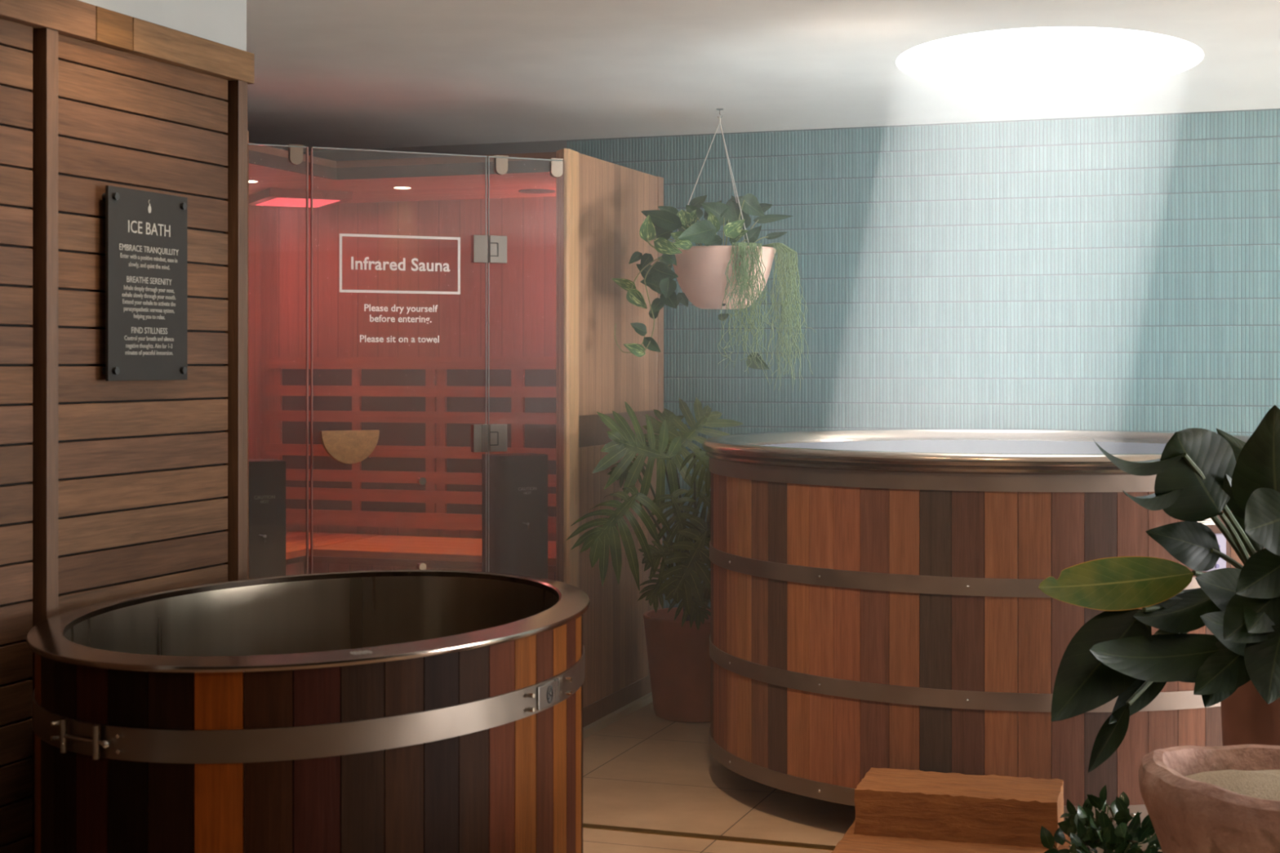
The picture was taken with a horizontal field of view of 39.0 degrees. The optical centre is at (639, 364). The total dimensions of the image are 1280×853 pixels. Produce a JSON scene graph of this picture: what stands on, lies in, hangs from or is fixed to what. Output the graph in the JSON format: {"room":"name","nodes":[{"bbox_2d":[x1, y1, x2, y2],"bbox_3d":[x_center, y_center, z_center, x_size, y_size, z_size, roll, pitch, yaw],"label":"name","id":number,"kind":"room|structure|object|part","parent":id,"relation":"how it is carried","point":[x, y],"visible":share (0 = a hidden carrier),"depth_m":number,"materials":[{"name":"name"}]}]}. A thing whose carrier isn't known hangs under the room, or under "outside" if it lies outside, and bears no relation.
{"room":"spa","nodes":[
{"label":"spa","id":0,"kind":"room"},
{"bbox_2d":[0,0,254,852],"bbox_3d":[-2.171,0.205,1.530,0.168,2.310,6.645,0,0,19],"label":"wall","id":1,"kind":"structure","parent":0,"point":[109,490],"depth_m":4.07,"materials":[{"name":"wood"}]},
{"bbox_3d":[-1.692,-0.757,2.708,0.048,0.078,2.785,0,0,19],"label":"rail","id":2,"kind":"part","parent":1,"relation":"part of","materials":[{"name":"brown wood"}]},
{"bbox_3d":[-1.207,-0.757,4.088,0.048,0.078,0.134,0,0,19],"label":"rail","id":3,"kind":"part","parent":1,"relation":"part of","materials":[{"name":"brown wood"}]},
{"bbox_2d":[102,185,187,381],"bbox_3d":[-1.150,-0.181,4.206,0.036,0.439,0.313,0,0,19],"label":"sign","id":4,"kind":"object","parent":1,"relation":"attached to","point":[146,233],"visible":1,"depth_m":4.19,"materials":[{"name":"black metal"}]},
{"bbox_3d":[-1.097,-0.757,4.399,0.048,0.078,0.520,0,0,19],"label":"rail","id":5,"kind":"part","parent":1,"relation":"part of","materials":[{"name":"brown wood"}]},
{"bbox_2d":[642,607,711,722],"bbox_3d":[0.209,1.163,6.992,0.400,0.394,0.400,0,0,19],"label":"pot","id":6,"kind":"object","parent":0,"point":[679,659],"depth_m":6.84,"materials":[{"name":"ceramic"}]},
{"bbox_2d":[246,0,1279,151],"bbox_3d":[0.941,-0.950,2.070,9.800,0.001,9.930,0,0,19],"label":"ceiling","id":7,"kind":"structure","parent":0,"point":[355,74],"depth_m":5.82,"materials":[{"name":"white paint"}]},
{"bbox_2d":[611,107,815,391],"bbox_3d":[0.258,-0.426,6.679,0.721,1.048,0.442,0,0,-22],"label":"hanging planter","id":8,"kind":"object","parent":7,"relation":"hanging from","point":[713,275],"visible":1,"depth_m":6.60,"materials":[{"name":"pink ceramic"}]},
{"bbox_3d":[0.206,-0.663,6.725,0.186,0.475,0.003,0,0,1],"label":"cord","id":9,"kind":"part","parent":8,"relation":"part of","materials":[{"name":"white fabric"}]},
{"bbox_2d":[672,245,776,309],"bbox_3d":[0.306,-0.317,6.720,0.400,0.222,0.400,0,0,19],"label":"plant pot","id":10,"kind":"object","parent":8,"relation":"on","point":[709,277],"depth_m":6.56,"materials":[{"name":"pink ceramic"}]},
{"bbox_3d":[0.352,-0.663,6.803,0.004,0.475,0.198,0,0,35],"label":"cord","id":11,"kind":"part","parent":8,"relation":"part of","materials":[{"name":"white fabric"}]},
{"bbox_3d":[0.347,-0.663,6.637,0.154,0.475,0.133,0,0,19],"label":"cord","id":12,"kind":"part","parent":8,"relation":"part of","materials":[{"name":"white fabric"}]},
{"bbox_2d":[896,32,1204,90],"bbox_3d":[1.284,-1.032,5.688,0.936,0.165,1.216,0,0,19],"label":"window","id":13,"kind":"structure","parent":7,"relation":"attached to","point":[1149,56],"depth_m":6.21,"materials":[{"name":"glowing white light panel"}]},
{"bbox_2d":[302,108,1279,608],"bbox_3d":[2.574,0.205,6.706,9.600,2.310,0.100,0,0,19],"label":"wall","id":14,"kind":"structure","parent":0,"point":[1107,273],"depth_m":7.07,"materials":[{"name":"tile"}]},
{"bbox_2d":[582,702,1161,852],"bbox_3d":[0.941,1.390,2.070,9.600,0.060,9.730,0,0,19],"label":"floor","id":15,"kind":"structure","parent":0,"point":[642,770],"depth_m":5.59,"materials":[{"name":"tile"}]},
{"bbox_2d":[26,569,590,852],"bbox_3d":[-0.673,0.941,3.912,1.086,0.838,1.514,0,0,19],"label":"tub","id":16,"kind":"object","parent":15,"relation":"on","point":[387,711],"visible":1,"depth_m":3.35,"materials":[{"name":"brown wood"}]},
{"bbox_3d":[-0.997,0.674,3.244,0.120,0.008,0.011,0,0,35],"label":"latch rod","id":17,"kind":"part","parent":16,"relation":"part of","materials":[{"name":"metal"}]},
{"bbox_3d":[-0.187,0.674,3.693,0.004,0.048,0.110,0,0,20],"label":"joint plate","id":18,"kind":"part","parent":16,"relation":"part of","materials":[{"name":"metal"}]},
{"bbox_2d":[247,130,663,739],"bbox_3d":[-1.115,0.295,6.891,1.939,2.130,1.940,0,0,19],"label":"infrared sauna","id":19,"kind":"object","parent":15,"relation":"on","point":[433,353],"visible":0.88,"depth_m":7.50,"materials":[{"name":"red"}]},
{"bbox_3d":[-1.329,0.280,5.981,0.079,2.100,0.069,0,0,19],"label":"corner post","id":20,"kind":"part","parent":19,"relation":"part of","materials":[{"name":"brown wood"}]},
{"bbox_3d":[-2.014,0.270,7.197,0.040,2.020,1.840,0,0,19],"label":"panel","id":21,"kind":"part","parent":19,"relation":"part of","materials":[{"name":"brown wood"}]},
{"bbox_2d":[255,197,340,208],"bbox_3d":[-1.420,-0.668,7.497,0.260,0.002,0.360,0,0,-26],"label":"light","id":22,"kind":"object","parent":19,"relation":"attached to","point":[269,202],"depth_m":7.44,"materials":[{"name":"red"}]},
{"bbox_3d":[-1.205,0.272,6.006,0.196,1.996,0.008,0,0,-26],"label":"glass panel","id":23,"kind":"part","parent":19,"relation":"part of","materials":[{"name":"clear glass"}]},
{"bbox_3d":[-0.975,0.279,6.075,0.202,0.112,0.022,0,0,-26],"label":"handle","id":24,"kind":"part","parent":19,"relation":"part of","materials":[{"name":"brown wood"}]},
{"bbox_3d":[-0.819,-0.341,6.185,0.431,0.198,0.001,0,0,-26],"label":"lettering frame","id":25,"kind":"part","parent":19,"relation":"part of","materials":[{"name":"white plastic"}]},
{"bbox_2d":[394,186,410,189],"bbox_3d":[-0.950,-0.704,7.223,0.066,0.003,0.066,0,0,19],"label":"recessed light","id":26,"kind":"object","parent":19,"relation":"attached to","point":[395,188],"depth_m":7.22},
{"bbox_3d":[-0.828,0.270,7.787,1.885,2.020,0.060,0,0,19],"label":"panel","id":27,"kind":"part","parent":19,"relation":"part of","materials":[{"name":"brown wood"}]},
{"bbox_3d":[-0.809,0.355,7.742,1.750,0.690,0.011,0,0,19],"label":"heating panel","id":28,"kind":"part","parent":19,"relation":"part of","materials":[{"name":"black"}]},
{"bbox_3d":[-0.501,0.259,6.344,0.065,0.096,0.029,0,0,-26],"label":"hinge plate","id":29,"kind":"part","parent":19,"relation":"part of","materials":[{"name":"metal"}]},
{"bbox_3d":[-0.501,-0.402,6.344,0.065,0.096,0.029,0,0,-26],"label":"hinge plate","id":30,"kind":"part","parent":19,"relation":"part of","materials":[{"name":"metal"}]},
{"bbox_3d":[-0.399,0.271,6.392,0.296,1.998,0.008,0,0,-26],"label":"glass panel","id":31,"kind":"part","parent":19,"relation":"part of","materials":[{"name":"clear glass"}]},
{"bbox_3d":[-0.269,0.280,6.522,0.070,2.100,0.132,0,0,19],"label":"corner post","id":32,"kind":"part","parent":19,"relation":"part of","materials":[{"name":"brown wood"}]},
{"bbox_3d":[-0.071,1.295,7.032,0.017,0.070,0.962,0,0,19],"label":"skirting","id":33,"kind":"part","parent":19,"relation":"part of","materials":[{"name":"brown wood"}]},
{"bbox_3d":[-0.082,0.246,7.020,0.007,0.117,0.932,0,0,19],"label":"recessed rail","id":34,"kind":"part","parent":19,"relation":"part of","materials":[{"name":"brown wood"}]},
{"bbox_2d":[566,397,742,722],"bbox_3d":[0.147,0.744,6.659,0.525,1.233,1.070,0,0,19],"label":"philodendron","id":35,"kind":"object","parent":15,"relation":"on","point":[677,638],"visible":0.84,"depth_m":6.56,"materials":[{"name":"plant"}]},
{"bbox_3d":[0.115,0.724,6.668,0.015,0.543,0.744,0,0,19],"label":"stem","id":36,"kind":"part","parent":35,"relation":"part of","materials":[{"name":"green plant"}]},
{"bbox_3d":[0.106,0.674,6.850,0.015,0.638,0.342,0,0,38],"label":"stem","id":37,"kind":"part","parent":35,"relation":"part of","materials":[{"name":"green plant"}]},
{"bbox_3d":[0.142,0.653,6.899,0.015,0.679,0.278,0,0,30],"label":"stem","id":38,"kind":"part","parent":35,"relation":"part of","materials":[{"name":"green plant"}]},
{"bbox_3d":[0.168,0.661,6.883,0.016,0.663,0.285,0,0,19],"label":"stem","id":39,"kind":"part","parent":35,"relation":"part of","materials":[{"name":"green plant"}]},
{"bbox_3d":[0.205,0.654,6.734,0.175,0.680,0.549,0,0,19],"label":"stem","id":40,"kind":"part","parent":35,"relation":"part of","materials":[{"name":"green plant"}]},
{"bbox_2d":[582,822,835,850],"bbox_3d":[1.839,1.359,4.619,9.600,0.005,0.038,0,0,19],"label":"trim","id":41,"kind":"structure","parent":15,"relation":"on","point":[584,825],"depth_m":5.19,"materials":[{"name":"gold metal"}]},
{"bbox_2d":[831,819,1071,852],"bbox_3d":[0.818,1.304,4.708,0.589,0.113,0.590,0,0,17],"label":"step block","id":42,"kind":"object","parent":15,"relation":"on","point":[851,842],"visible":0.39,"depth_m":4.68,"materials":[{"name":"brown wood"}]},
{"bbox_2d":[853,767,1063,848],"bbox_3d":[0.861,1.188,4.860,0.533,0.123,0.275,0,0,17],"label":"step block","id":43,"kind":"object","parent":42,"relation":"on","point":[904,803],"visible":0.96,"depth_m":4.76,"materials":[{"name":"brown wood"}]},
{"bbox_2d":[702,428,1264,823],"bbox_3d":[1.213,0.803,5.950,2.014,1.113,2.014,0,0,19],"label":"hot tub","id":44,"kind":"object","parent":15,"relation":"on","point":[877,601],"visible":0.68,"depth_m":5.09,"materials":[{"name":"brown wood"}]},
{"bbox_3d":[1.573,0.438,5.035,0.076,0.020,0.004,0,0,-21],"label":"maker plate","id":45,"kind":"part","parent":44,"relation":"part of","materials":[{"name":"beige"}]},
{"bbox_3d":[1.595,0.525,5.040,0.092,0.104,0.012,0,0,-23],"label":"control panel","id":46,"kind":"part","parent":44,"relation":"part of","materials":[{"name":"white plastic"}]},
{"bbox_2d":[1039,784,1162,852],"bbox_3d":[1.083,1.171,4.167,0.373,0.379,0.366,0,0,-38],"label":"potted plant","id":47,"kind":"object","parent":15,"relation":"on","point":[1100,831],"visible":0.93,"depth_m":4.13,"materials":[{"name":"green plant"}]},
{"bbox_3d":[1.089,1.153,4.150,0.239,0.175,0.241,0,0,19],"label":"stem","id":48,"kind":"part","parent":47,"relation":"part of","materials":[{"name":"green plant"}]},
{"bbox_2d":[1137,744,1279,852],"bbox_3d":[1.284,1.077,3.596,0.571,0.566,0.568,0,0,19],"label":"stone basin","id":49,"kind":"object","parent":15,"relation":"on","point":[1187,815],"visible":0.94,"depth_m":3.48,"materials":[{"name":"brown stone"}]},
{"bbox_2d":[1185,769,1279,800],"bbox_3d":[1.284,0.846,3.600,0.412,0.053,0.412,0,0,19],"label":"potting soil","id":50,"kind":"object","parent":49,"relation":"in","point":[1263,784],"visible":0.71,"depth_m":3.59,"materials":[{"name":"beige sand"}]},
{"bbox_2d":[1038,404,1279,772],"bbox_3d":[1.387,0.726,4.203,0.986,1.269,0.436,0,0,-43],"label":"leaf plant","id":51,"kind":"object","parent":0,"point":[1199,472],"visible":0.99,"depth_m":4.09,"materials":[{"name":"plant"}]},
{"bbox_3d":[1.368,0.700,4.263,0.670,0.141,0.022,0,0,-35],"label":"stem","id":52,"kind":"part","parent":51,"relation":"part of","materials":[{"name":"green plant"}]},
{"bbox_3d":[1.374,0.621,4.288,0.596,0.139,0.022,0,0,-38],"label":"stem","id":53,"kind":"part","parent":51,"relation":"part of","materials":[{"name":"green plant"}]},
{"bbox_3d":[1.433,0.582,4.308,0.437,0.214,0.022,0,0,-42],"label":"stem","id":54,"kind":"part","parent":51,"relation":"part of","materials":[{"name":"green plant"}]},
{"bbox_3d":[1.444,0.445,4.319,0.506,0.484,0.022,0,0,-40],"label":"stem","id":55,"kind":"part","parent":51,"relation":"part of","materials":[{"name":"green plant"}]},
{"bbox_3d":[1.500,0.563,4.367,0.318,0.250,0.022,0,0,-27],"label":"stem","id":56,"kind":"part","parent":51,"relation":"part of","materials":[{"name":"green plant"}]},
{"bbox_3d":[1.441,0.481,4.335,0.452,0.412,0.022,0,0,-38],"label":"stem","id":57,"kind":"part","parent":51,"relation":"part of","materials":[{"name":"green plant"}]},
{"bbox_3d":[1.459,0.515,4.323,0.299,0.342,0.022,0,0,-43],"label":"stem","id":58,"kind":"part","parent":51,"relation":"part of","materials":[{"name":"green plant"}]},
{"bbox_3d":[1.599,1.008,4.450,0.340,0.705,0.340,0,0,19],"label":"pot","id":59,"kind":"part","parent":51,"relation":"part of","materials":[{"name":"ceramic"}]}
]}

